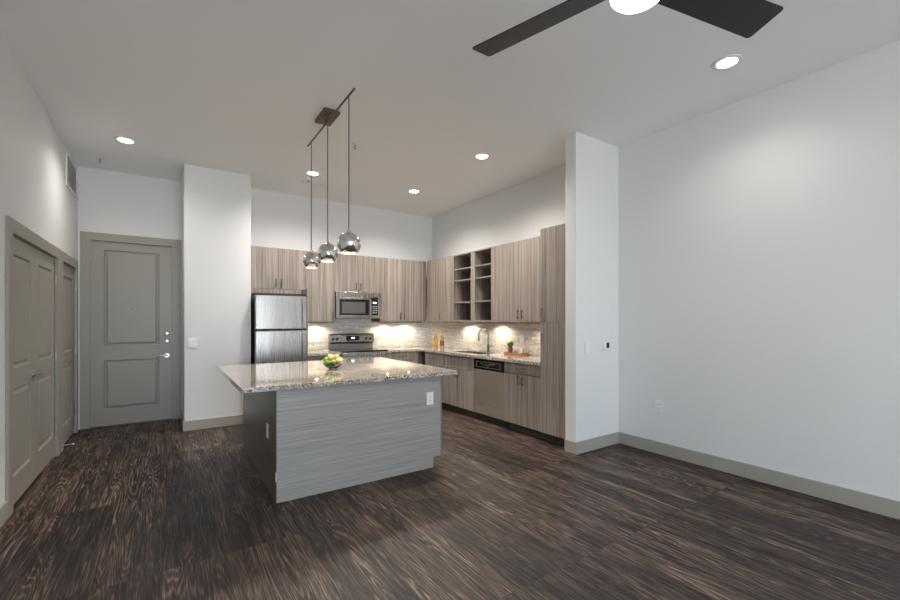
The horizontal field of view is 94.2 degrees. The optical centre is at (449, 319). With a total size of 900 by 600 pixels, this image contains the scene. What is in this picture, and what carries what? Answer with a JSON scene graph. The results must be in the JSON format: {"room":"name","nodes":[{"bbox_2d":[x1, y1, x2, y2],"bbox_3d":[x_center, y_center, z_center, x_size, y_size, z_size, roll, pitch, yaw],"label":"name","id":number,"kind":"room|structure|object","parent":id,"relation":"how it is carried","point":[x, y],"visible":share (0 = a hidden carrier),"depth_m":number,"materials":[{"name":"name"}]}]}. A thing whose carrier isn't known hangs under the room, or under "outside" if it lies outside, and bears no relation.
{"room":"open-plan apartment kitchen","nodes":[
{"label":"open-plan apartment kitchen","id":0,"kind":"room"},
{"bbox_2d":[0,32,77,505],"bbox_3d":[-1.305,-0.282,0.112,0.160,3.348,12.448,0,0,-34],"label":"wall","id":1,"kind":"structure","parent":0,"point":[34,192],"depth_m":3.33,"materials":[{"name":"white paint"}]},
{"bbox_2d":[0,501,7,527],"bbox_3d":[-0.425,1.328,-1.032,0.015,0.128,9.566,0,0,-34],"label":"baseboard","id":2,"kind":"structure","parent":1,"relation":"attached to","point":[4,507],"depth_m":2.86,"materials":[{"name":"grey paint"}]},
{"bbox_2d":[13,236,42,504],"bbox_3d":[-3.374,0.377,3.319,0.097,2.006,0.762,0,0,-34],"label":"door","id":3,"kind":"structure","parent":1,"relation":"in","point":[24,373],"depth_m":3.35,"materials":[{"name":"grey paint"}]},
{"bbox_2d":[5,215,60,517],"bbox_3d":[-3.592,0.330,3.647,0.029,2.125,1.732,0,0,-34],"label":"trim","id":4,"kind":"structure","parent":1,"relation":"attached to","point":[12,227],"depth_m":2.98,"materials":[{"name":"grey paint"}]},
{"bbox_2d":[35,248,56,478],"bbox_3d":[-3.803,0.377,3.953,0.097,2.006,0.764,0,0,-34],"label":"door","id":5,"kind":"structure","parent":1,"relation":"in","point":[45,277],"depth_m":3.89,"materials":[{"name":"grey paint"}]},
{"bbox_2d":[61,250,77,451],"bbox_3d":[-4.368,0.330,4.794,0.029,2.125,1.025,0,0,-34],"label":"trim","id":6,"kind":"structure","parent":1,"relation":"attached to","point":[65,258],"depth_m":4.91,"materials":[{"name":"grey paint"}]},
{"bbox_2d":[64,264,75,443],"bbox_3d":[-4.388,0.377,4.819,0.097,2.006,0.834,0,0,-34],"label":"door","id":7,"kind":"structure","parent":1,"relation":"in","point":[68,271],"depth_m":4.90,"materials":[{"name":"grey paint"}]},
{"bbox_2d":[66,151,77,198],"bbox_3d":[-4.468,-1.698,4.946,0.014,0.380,0.660,0,0,-34],"label":"air vent","id":8,"kind":"object","parent":1,"relation":"in","point":[71,169],"visible":1,"depth_m":4.95,"materials":[{"name":"white plastic"}]},
{"bbox_2d":[78,166,181,429],"bbox_3d":[-4.307,-0.282,5.692,1.118,3.348,0.160,0,0,-34],"label":"wall","id":9,"kind":"structure","parent":0,"point":[110,202],"depth_m":5.58,"materials":[{"name":"white paint"}]},
{"bbox_2d":[80,231,180,429],"bbox_3d":[-4.255,0.131,5.624,1.079,2.522,0.029,0,0,-34],"label":"trim","id":10,"kind":"structure","parent":9,"relation":"attached to","point":[85,237],"depth_m":5.52,"materials":[{"name":"grey paint"}]},
{"bbox_2d":[90,241,171,427],"bbox_3d":[-4.262,0.184,5.625,0.891,2.416,0.097,0,0,-34],"label":"door","id":11,"kind":"structure","parent":9,"relation":"in","point":[131,284],"depth_m":5.62,"materials":[{"name":"grey paint"}]},
{"bbox_2d":[182,164,250,420],"bbox_3d":[-3.275,-0.282,5.843,0.762,3.348,0.946,0,0,-34],"label":"wall pier","id":12,"kind":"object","parent":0,"point":[216,204],"visible":0.77,"depth_m":5.43,"materials":[{"name":"white paint"}]},
{"bbox_2d":[188,338,196,347],"bbox_3d":[-3.250,0.292,5.283,0.100,0.118,0.010,0,0,-34],"label":"light switch","id":13,"kind":"object","parent":12,"relation":"attached to","point":[192,342],"visible":1,"depth_m":5.28,"materials":[{"name":"white plastic"}]},
{"bbox_2d":[181,409,242,431],"bbox_3d":[-3.243,1.328,5.783,0.777,0.128,0.841,0,0,-34],"label":"baseboard","id":14,"kind":"object","parent":12,"relation":"attached to","point":[190,425],"visible":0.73,"depth_m":5.40,"materials":[{"name":"grey paint"}]},
{"bbox_2d":[251,188,431,350],"bbox_3d":[-1.722,-0.282,7.115,3.235,3.348,0.150,0,0,-34],"label":"wall","id":15,"kind":"structure","parent":0,"point":[278,220],"depth_m":6.91,"materials":[{"name":"white paint"}]},
{"bbox_2d":[251,246,304,289],"bbox_3d":[-2.579,-0.748,6.211,0.754,0.594,0.383,0,0,-34],"label":"upper cabinet","id":16,"kind":"object","parent":15,"relation":"attached to","point":[271,268],"visible":0.77,"depth_m":6.07,"materials":[{"name":"brown wood"}]},
{"bbox_2d":[251,288,300,293],"bbox_3d":[-2.497,-0.415,6.090,0.753,0.065,0.018,0,0,-34],"label":"valance","id":17,"kind":"object","parent":16,"relation":"attached to","point":[253,290],"visible":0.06,"depth_m":6.06,"materials":[{"name":"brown wood"}]},
{"bbox_2d":[305,251,334,321],"bbox_3d":[-2.076,-0.509,6.551,0.453,1.072,0.383,0,0,-34],"label":"upper cabinet","id":18,"kind":"object","parent":15,"relation":"attached to","point":[320,281],"visible":0.63,"depth_m":6.43,"materials":[{"name":"brown wood"}]},
{"bbox_2d":[335,254,379,292],"bbox_3d":[-1.573,-0.748,6.891,0.757,0.594,0.383,0,0,-34],"label":"upper cabinet","id":19,"kind":"object","parent":15,"relation":"attached to","point":[353,273],"visible":0.86,"depth_m":6.76,"materials":[{"name":"brown wood"}]},
{"bbox_2d":[335,291,380,317],"bbox_3d":[-1.552,-0.236,6.860,0.752,0.420,0.424,0,0,-34],"label":"microwave","id":20,"kind":"object","parent":19,"relation":"attached to","point":[347,304],"visible":0.98,"depth_m":6.71,"materials":[{"name":"silver metal"}]},
{"bbox_2d":[308,322,431,350],"bbox_3d":[-1.377,0.258,7.248,2.479,0.454,0.016,0,0,-34],"label":"backsplash","id":21,"kind":"structure","parent":15,"relation":"attached to","point":[423,336],"depth_m":7.35,"materials":[{"name":"tile"}]},
{"bbox_2d":[314,334,318,341],"bbox_3d":[-2.140,0.292,6.716,0.075,0.118,0.009,0,0,-34],"label":"wall outlet","id":22,"kind":"object","parent":21,"relation":"attached to","point":[316,337],"visible":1,"depth_m":6.71,"materials":[{"name":"white plastic"}]},
{"bbox_2d":[371,257,425,322],"bbox_3d":[-0.884,-0.498,7.357,0.900,1.094,0.384,0,0,-34],"label":"upper cabinet","id":23,"kind":"object","parent":15,"relation":"attached to","point":[401,281],"depth_m":7.21,"materials":[{"name":"brown wood"}]},
{"bbox_2d":[0,0,899,216],"bbox_3d":[0.891,-2.006,1.628,5.576,0.100,12.798,0,0,-34],"label":"ceiling","id":24,"kind":"structure","parent":0,"point":[235,86],"depth_m":3.39,"materials":[{"name":"white paint"}]},
{"bbox_2d":[114,136,136,143],"bbox_3d":[-3.526,-1.951,4.548,0.200,0.010,0.200,0,0,-34],"label":"recessed light","id":25,"kind":"object","parent":24,"relation":"in","point":[126,140],"visible":1,"depth_m":4.54,"materials":[{"name":"white plastic"}]},
{"bbox_2d":[305,170,320,175],"bbox_3d":[-1.823,-1.951,5.569,0.200,0.010,0.200,0,0,-34],"label":"recessed light","id":26,"kind":"object","parent":24,"relation":"in","point":[314,173],"visible":0.92,"depth_m":5.56,"materials":[{"name":"white plastic"}]},
{"bbox_2d":[301,180,329,187],"bbox_3d":[-1.930,-1.949,6.004,0.370,0.013,0.140,0,0,-34],"label":"ceiling vent","id":27,"kind":"object","parent":24,"relation":"in","point":[303,181],"visible":0.9,"depth_m":6.00,"materials":[{"name":"white plastic"}]},
{"bbox_2d":[302,88,360,268],"bbox_3d":[-1.155,-1.252,3.957,0.198,1.408,1.350,0,0,-34],"label":"pendant light","id":28,"kind":"object","parent":24,"relation":"hanging from","point":[348,242],"visible":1,"depth_m":3.88,"materials":[{"name":"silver metal"}]},
{"bbox_2d":[407,189,420,192],"bbox_3d":[-0.545,-1.951,6.346,0.200,0.010,0.200,0,0,-34],"label":"recessed light","id":29,"kind":"object","parent":24,"relation":"in","point":[409,190],"visible":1,"depth_m":6.34,"materials":[{"name":"white plastic"}]},
{"bbox_2d":[474,153,489,159],"bbox_3d":[0.381,-1.951,4.991,0.200,0.010,0.200,0,0,-34],"label":"recessed light","id":30,"kind":"object","parent":24,"relation":"in","point":[481,156],"visible":1,"depth_m":4.99,"materials":[{"name":"white plastic"}]},
{"bbox_2d":[472,0,782,55],"bbox_3d":[0.792,-1.614,1.789,1.345,0.684,1.368,0,0,-34],"label":"ceiling fan","id":31,"kind":"object","parent":24,"relation":"hanging from","point":[744,18],"visible":1,"depth_m":1.88,"materials":[{"name":"brown metal"}]},
{"bbox_2d":[711,54,742,69],"bbox_3d":[2.100,-1.951,3.173,0.200,0.010,0.200,0,0,-34],"label":"recessed light","id":32,"kind":"object","parent":24,"relation":"in","point":[731,60],"visible":1,"depth_m":3.17,"materials":[{"name":"white plastic"}]},
{"bbox_2d":[0,407,899,599],"bbox_3d":[0.905,1.442,1.607,5.576,0.100,12.848,0,0,-34],"label":"floor","id":33,"kind":"structure","parent":0,"point":[155,510],"depth_m":2.73,"materials":[{"name":"brown wood"}]},
{"bbox_2d":[251,289,307,363],"bbox_3d":[-2.489,0.473,6.045,0.706,1.838,0.758,0,0,-34],"label":"refrigerator","id":34,"kind":"object","parent":33,"relation":"on","point":[278,320],"depth_m":5.76,"materials":[{"name":"silver metal"}]},
{"bbox_2d":[308,355,339,360],"bbox_3d":[-2.022,0.960,6.428,0.489,0.862,0.648,0,0,-34],"label":"base cabinet","id":35,"kind":"object","parent":33,"relation":"on","point":[311,358],"visible":0.12,"depth_m":6.13,"materials":[{"name":"brown wood"}]},
{"bbox_2d":[308,350,340,356],"bbox_3d":[-2.025,0.507,6.432,0.492,0.041,0.640,0,0,-34],"label":"countertop","id":36,"kind":"structure","parent":35,"relation":"on","point":[312,352],"depth_m":6.27,"materials":[{"name":"stone"}]},
{"bbox_2d":[243,376,441,503],"bbox_3d":[-1.151,0.959,4.287,1.535,0.864,1.668,0,0,-34],"label":"kitchen island","id":37,"kind":"object","parent":33,"relation":"on","point":[319,440],"visible":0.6,"depth_m":3.53,"materials":[{"name":"grey wood"}]},
{"bbox_2d":[266,422,267,437],"bbox_3d":[-1.508,0.910,3.447,0.009,0.118,0.075,0,0,-34],"label":"island outlet","id":38,"kind":"object","parent":37,"relation":"attached to","point":[266,422],"visible":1,"depth_m":3.44,"materials":[{"name":"white plastic"}]},
{"bbox_2d":[217,357,457,393],"bbox_3d":[-1.194,0.506,4.230,1.888,0.039,1.755,0,0,-34],"label":"island countertop","id":39,"kind":"structure","parent":37,"relation":"on","point":[248,378],"depth_m":3.81,"materials":[{"name":"stone"}]},
{"bbox_2d":[321,359,343,368],"bbox_3d":[-1.169,0.443,4.183,0.224,0.087,0.224,0,0,-34],"label":"fruit bowl","id":40,"kind":"object","parent":39,"relation":"on","point":[329,364],"visible":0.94,"depth_m":4.11,"materials":[{"name":"clear glass"}]},
{"bbox_3d":[-1.210,0.428,4.153,0.067,0.066,0.067,0,0,-34],"label":"apple","id":41,"kind":"object","parent":40,"relation":"in","visible":0},
{"bbox_2d":[328,354,333,359],"bbox_3d":[-1.190,0.367,4.179,0.064,0.066,0.063,0,0,-34],"label":"peach","id":42,"kind":"object","parent":41,"relation":"on","point":[330,356],"visible":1,"depth_m":4.16,"materials":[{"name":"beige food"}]},
{"bbox_2d":[427,392,432,404],"bbox_3d":[-0.187,0.737,3.926,0.075,0.118,0.009,0,0,-34],"label":"island outlet","id":43,"kind":"object","parent":37,"relation":"attached to","point":[429,394],"visible":1,"depth_m":3.92,"materials":[{"name":"white plastic"}]},
{"bbox_2d":[328,333,387,358],"bbox_3d":[-1.468,0.784,6.737,0.760,1.115,0.723,0,0,-34],"label":"range","id":44,"kind":"object","parent":33,"relation":"on","point":[361,344],"visible":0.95,"depth_m":6.81,"materials":[{"name":"silver metal"}]},
{"bbox_2d":[330,348,387,352],"bbox_3d":[-1.468,0.485,6.736,0.760,0.022,0.574,0,0,-34],"label":"cooktop","id":45,"kind":"object","parent":44,"relation":"in","point":[343,350],"depth_m":6.63,"materials":[{"name":"black glass"}]},
{"bbox_2d":[388,351,417,363],"bbox_3d":[-0.932,0.960,7.165,0.593,0.862,0.648,0,0,-34],"label":"base cabinet","id":46,"kind":"object","parent":33,"relation":"on","point":[412,357],"visible":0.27,"depth_m":6.95,"materials":[{"name":"brown wood"}]},
{"bbox_2d":[418,351,424,364],"bbox_3d":[-0.434,0.960,7.514,0.614,0.862,0.592,0,0,-34],"label":"cabinet filler","id":47,"kind":"object","parent":33,"relation":"on","point":[421,355],"visible":0.09,"depth_m":7.12,"materials":[{"name":"brown wood"}]},
{"bbox_2d":[425,352,446,408],"bbox_3d":[-0.035,0.960,6.924,0.648,0.862,0.587,0,0,-34],"label":"base cabinet","id":48,"kind":"object","parent":33,"relation":"on","point":[431,359],"visible":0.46,"depth_m":6.70,"materials":[{"name":"brown wood"}]},
{"bbox_2d":[443,354,477,417],"bbox_3d":[0.351,0.963,6.353,0.648,0.858,0.785,0,0,-34],"label":"base cabinet","id":49,"kind":"object","parent":33,"relation":"on","point":[458,390],"visible":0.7,"depth_m":6.15,"materials":[{"name":"brown wood"}]},
{"bbox_2d":[474,358,508,427],"bbox_3d":[0.736,0.962,5.753,0.629,0.859,0.625,0,0,-34],"label":"dishwasher","id":50,"kind":"object","parent":33,"relation":"on","point":[488,374],"visible":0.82,"depth_m":5.58,"materials":[{"name":"silver metal"}]},
{"bbox_2d":[504,362,544,439],"bbox_3d":[1.103,0.960,5.241,0.648,0.862,0.621,0,0,-34],"label":"base cabinet","id":51,"kind":"object","parent":33,"relation":"on","point":[521,381],"visible":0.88,"depth_m":5.06,"materials":[{"name":"brown wood"}]},
{"bbox_2d":[380,346,539,365],"bbox_3d":[0.093,0.507,6.216,1.231,0.041,3.371,0,0,-34],"label":"countertop","id":52,"kind":"structure","parent":51,"relation":"on","point":[497,356],"depth_m":6.08,"materials":[{"name":"stone"}]},
{"bbox_2d":[434,330,437,347],"bbox_3d":[-0.249,0.328,7.401,0.077,0.317,0.077,0,0,-34],"label":"bottle","id":53,"kind":"object","parent":52,"relation":"on","point":[435,337],"visible":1,"depth_m":7.37,"materials":[{"name":"orange glass"}]},
{"bbox_2d":[440,330,443,347],"bbox_3d":[-0.137,0.328,7.235,0.077,0.317,0.077,0,0,-34],"label":"bottle","id":54,"kind":"object","parent":52,"relation":"on","point":[441,337],"visible":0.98,"depth_m":7.21,"materials":[{"name":"orange glass"}]},
{"bbox_2d":[461,351,491,353],"bbox_3d":[0.352,0.591,6.334,0.352,0.183,0.692,0,0,-34],"label":"sink","id":55,"kind":"object","parent":52,"relation":"in","point":[471,352],"visible":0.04,"depth_m":6.60,"materials":[{"name":"silver metal"}]},
{"bbox_2d":[478,328,491,351],"bbox_3d":[0.537,0.308,6.400,0.225,0.357,0.113,0,0,8],"label":"faucet","id":56,"kind":"object","parent":52,"relation":"on","point":[480,330],"visible":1,"depth_m":6.40,"materials":[{"name":"grey metal"}]},
{"bbox_2d":[504,352,527,355],"bbox_3d":[0.923,0.471,5.864,0.150,0.029,0.340,0,0,-34],"label":"serving tray","id":57,"kind":"object","parent":52,"relation":"on","point":[508,353],"visible":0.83,"depth_m":5.75,"materials":[{"name":"brown wood"}]},
{"bbox_2d":[506,340,514,352],"bbox_3d":[0.856,0.376,5.958,0.115,0.187,0.143,0,0,-34],"label":"potted plant","id":58,"kind":"object","parent":57,"relation":"on","point":[510,344],"visible":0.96,"depth_m":5.93,"materials":[{"name":"green plant"}]},
{"bbox_2d":[540,223,564,445],"bbox_3d":[1.388,0.173,4.814,0.655,2.436,0.391,0,0,-34],"label":"pantry cabinet","id":59,"kind":"object","parent":33,"relation":"on","point":[552,239],"visible":0.52,"depth_m":4.66,"materials":[{"name":"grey wood"}]},
{"bbox_2d":[432,166,564,355],"bbox_3d":[0.802,-0.282,6.448,0.200,3.348,3.784,0,0,-34],"label":"wall","id":60,"kind":"structure","parent":0,"point":[518,212],"depth_m":6.25,"materials":[{"name":"white paint"}]},
{"bbox_2d":[427,256,451,321],"bbox_3d":[-0.070,-0.509,7.224,0.370,1.072,0.800,0,0,-34],"label":"upper cabinet","id":61,"kind":"object","parent":60,"relation":"attached to","point":[439,271],"visible":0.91,"depth_m":7.12,"materials":[{"name":"brown wood"}]},
{"bbox_2d":[452,247,491,321],"bbox_3d":[0.453,-0.509,6.483,0.334,1.072,1.006,0,0,-34],"label":"upper cabinet","id":62,"kind":"object","parent":60,"relation":"attached to","point":[471,271],"visible":0.83,"depth_m":6.46,"materials":[{"name":"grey wood"}]},
{"bbox_2d":[432,323,539,355],"bbox_3d":[0.603,0.257,6.550,0.016,0.456,3.353,0,0,-34],"label":"backsplash","id":63,"kind":"structure","parent":60,"relation":"attached to","point":[452,334],"depth_m":6.50,"materials":[{"name":"tile"}]},
{"bbox_2d":[520,334,523,342],"bbox_3d":[1.016,0.262,5.915,0.009,0.118,0.075,0,0,-34],"label":"wall outlet","id":64,"kind":"object","parent":63,"relation":"attached to","point":[521,335],"visible":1,"depth_m":5.91,"materials":[{"name":"white plastic"}]},
{"bbox_2d":[492,236,539,321],"bbox_3d":[1.057,-0.509,5.557,0.370,1.072,1.199,0,0,-34],"label":"upper cabinet","id":65,"kind":"object","parent":60,"relation":"attached to","point":[515,265],"visible":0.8,"depth_m":5.55,"materials":[{"name":"brown wood"}]},
{"bbox_2d":[428,322,539,323],"bbox_3d":[0.450,0.038,6.227,0.023,0.021,2.988,0,0,-34],"label":"rail","id":66,"kind":"object","parent":65,"relation":"attached to","point":[428,322],"visible":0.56,"depth_m":5.81,"materials":[{"name":"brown wood"}]},
{"bbox_2d":[565,131,617,441],"bbox_3d":[1.629,-0.282,4.639,0.880,3.348,0.140,0,0,-34],"label":"wall","id":67,"kind":"structure","parent":0,"point":[591,164],"depth_m":4.48,"materials":[{"name":"white paint"}]},
{"bbox_2d":[584,342,588,352],"bbox_3d":[1.449,0.292,4.426,0.075,0.118,0.010,0,0,-34],"label":"light switch","id":68,"kind":"object","parent":67,"relation":"attached to","point":[586,344],"visible":1,"depth_m":4.41,"materials":[{"name":"white plastic"}]},
{"bbox_2d":[564,432,618,454],"bbox_3d":[1.559,1.328,4.582,0.730,0.128,0.155,0,0,-34],"label":"baseboard","id":69,"kind":"structure","parent":67,"relation":"attached to","point":[576,448],"depth_m":4.44,"materials":[{"name":"grey paint"}]},
{"bbox_2d":[602,341,608,352],"bbox_3d":[1.714,0.297,4.597,0.100,0.120,0.024,0,0,-34],"label":"thermostat","id":70,"kind":"object","parent":67,"relation":"attached to","point":[605,345],"visible":1,"depth_m":4.58,"materials":[{"name":"white plastic"}]},
{"bbox_2d":[618,40,899,500],"bbox_3d":[4.284,-0.282,1.364,0.150,3.348,8.260,0,0,-34],"label":"wall","id":71,"kind":"structure","parent":0,"point":[759,234],"depth_m":3.52,"materials":[{"name":"white paint"}]},
{"bbox_2d":[655,400,661,411],"bbox_3d":[2.169,0.892,4.349,0.009,0.118,0.075,0,0,-34],"label":"wall outlet","id":72,"kind":"object","parent":71,"relation":"attached to","point":[658,403],"visible":1,"depth_m":4.35,"materials":[{"name":"white plastic"}]},
{"bbox_2d":[619,432,899,519],"bbox_3d":[4.216,1.328,1.318,0.015,0.128,8.260,0,0,-34],"label":"baseboard","id":73,"kind":"structure","parent":71,"relation":"attached to","point":[876,504],"depth_m":3.51,"materials":[{"name":"grey paint"}]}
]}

